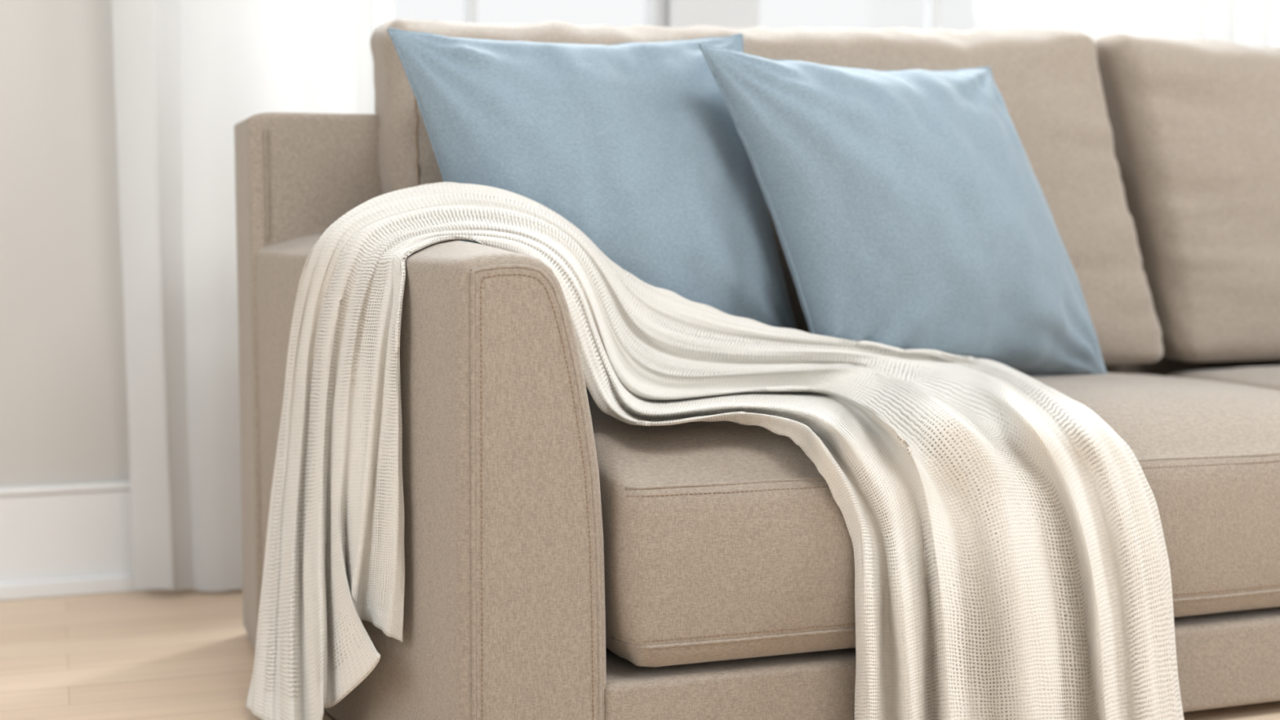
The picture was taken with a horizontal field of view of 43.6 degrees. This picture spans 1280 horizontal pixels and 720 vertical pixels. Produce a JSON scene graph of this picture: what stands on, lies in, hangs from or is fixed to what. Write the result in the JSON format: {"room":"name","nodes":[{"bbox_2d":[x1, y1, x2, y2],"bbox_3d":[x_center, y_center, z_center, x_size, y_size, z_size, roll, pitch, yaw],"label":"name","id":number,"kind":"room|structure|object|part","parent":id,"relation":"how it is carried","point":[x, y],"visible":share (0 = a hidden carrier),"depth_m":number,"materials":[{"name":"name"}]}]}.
{"room":"living room","nodes":[
{"label":"living room","id":0,"kind":"room"},
{"bbox_2d":[0,0,129,487],"bbox_3d":[0.332,-1.057,3.411,6.440,2.900,0.140,-2,5,-20],"label":"wall","id":1,"kind":"structure","parent":0,"point":[64,411],"depth_m":2.91,"materials":[{"name":"grey paint"}]},
{"bbox_2d":[0,480,157,600],"bbox_3d":[0.353,0.293,3.450,6.200,0.204,0.034,-2,5,-20],"label":"baseboard","id":2,"kind":"structure","parent":1,"relation":"attached to","point":[73,539],"depth_m":2.94,"materials":[{"name":"white paint"}]},
{"bbox_2d":[464,0,668,26],"bbox_3d":[-0.339,-1.094,3.115,0.910,1.980,0.130,-2,5,-20],"label":"window","id":3,"kind":"structure","parent":1,"relation":"in","point":[656,11],"depth_m":3.28,"materials":[{"name":"grey paint"}]},
{"bbox_2d":[668,0,758,28],"bbox_3d":[0.155,-1.119,3.256,0.195,1.950,0.018,-2,5,-20],"label":"trim","id":4,"kind":"structure","parent":1,"relation":"attached to","point":[734,14],"depth_m":3.28,"materials":[{"name":"grey paint"}]},
{"bbox_2d":[758,0,939,30],"bbox_3d":[0.991,-1.129,3.597,1.690,1.980,0.130,-2,5,-20],"label":"window","id":5,"kind":"structure","parent":1,"relation":"in","point":[931,7],"depth_m":3.52,"materials":[{"name":"grey paint"}]},
{"bbox_3d":[0.523,-2.212,3.240,3.500,0.024,0.112,-2,5,-20],"label":"curtain rod","id":6,"kind":"object","parent":1,"relation":"attached to","visible":0},
{"bbox_2d":[111,0,395,591],"bbox_3d":[-0.689,-0.867,2.875,0.510,2.594,0.055,-2,5,-20],"label":"sheer curtain","id":7,"kind":"object","parent":6,"relation":"hanging from","point":[187,72],"visible":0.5,"depth_m":2.90,"materials":[{"name":"white fabric"}]},
{"bbox_2d":[1053,0,1279,47],"bbox_3d":[1.418,-0.924,3.646,1.113,2.594,0.064,-2,5,-20],"label":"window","id":8,"kind":"structure","parent":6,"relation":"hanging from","point":[1249,23],"depth_m":3.59,"materials":[{"name":"white glass"}]},
{"bbox_2d":[0,588,1279,719],"bbox_3d":[1.108,0.610,1.390,6.440,0.050,4.740,-2,5,-20],"label":"floor","id":9,"kind":"structure","parent":0,"point":[159,654],"depth_m":2.51,"materials":[{"name":"brown wood"}]},
{"bbox_2d":[234,18,1279,719],"bbox_3d":[0.986,-0.061,2.736,3.168,1.046,0.966,-2,5,-20],"label":"sofa","id":10,"kind":"object","parent":9,"relation":"on","point":[566,558],"visible":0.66,"depth_m":2.17,"materials":[{"name":"beige fabric"}]},
{"bbox_3d":[-0.310,0.166,2.185,0.252,0.666,0.763,-2,6,-27],"label":"armrest","id":11,"kind":"part","parent":10,"relation":"part of","materials":[{"name":"beige fabric"}]},
{"bbox_3d":[-0.119,0.210,1.867,0.150,0.634,0.006,-2,5,-20],"label":"panel","id":12,"kind":"part","parent":10,"relation":"part of","materials":[{"name":"beige fabric"}]},
{"bbox_2d":[386,27,804,380],"bbox_3d":[-0.039,-0.221,2.352,0.644,0.550,0.212,-2,5,-20],"label":"throw pillow","id":13,"kind":"object","parent":10,"relation":"on","point":[639,147],"visible":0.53,"depth_m":2.29,"materials":[{"name":"blue fabric"}]},
{"bbox_2d":[245,182,1184,719],"bbox_3d":[0.098,0.130,2.155,1.271,0.735,0.491,0,5,-8],"label":"throw blanket","id":14,"kind":"object","parent":10,"relation":"on","point":[1024,611],"visible":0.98,"depth_m":2.07,"materials":[{"name":"white fabric"}]},
{"bbox_2d":[369,18,1163,377],"bbox_3d":[0.247,-0.285,2.679,1.363,0.599,0.321,-2,5,-20],"label":"cushion","id":15,"kind":"object","parent":10,"relation":"on","point":[1086,112],"depth_m":2.74,"materials":[{"name":"beige fabric"}]},
{"bbox_2d":[698,44,1106,389],"bbox_3d":[0.445,-0.208,2.462,0.771,0.515,0.230,-3,6,-29],"label":"throw pillow","id":16,"kind":"object","parent":10,"relation":"on","point":[909,209],"visible":0.88,"depth_m":2.34,"materials":[{"name":"blue fabric"}]},
{"bbox_2d":[586,373,1279,666],"bbox_3d":[0.451,0.187,2.398,1.240,0.300,0.656,-2,5,-20],"label":"seat cushion","id":17,"kind":"object","parent":10,"relation":"on","point":[725,544],"depth_m":1.99,"materials":[{"name":"beige fabric"}]},
{"bbox_2d":[1092,33,1279,362],"bbox_3d":[1.525,-0.315,3.141,1.476,0.591,0.318,-2,5,-20],"label":"cushion","id":18,"kind":"object","parent":10,"relation":"on","point":[1195,124],"depth_m":2.85,"materials":[{"name":"beige fabric"}]},
{"bbox_2d":[1167,365,1279,391],"bbox_3d":[1.624,0.156,2.823,1.240,0.300,0.655,-2,5,-20],"label":"seat cushion","id":19,"kind":"object","parent":10,"relation":"on","point":[1265,377],"depth_m":2.78,"materials":[{"name":"beige fabric"}]}
]}

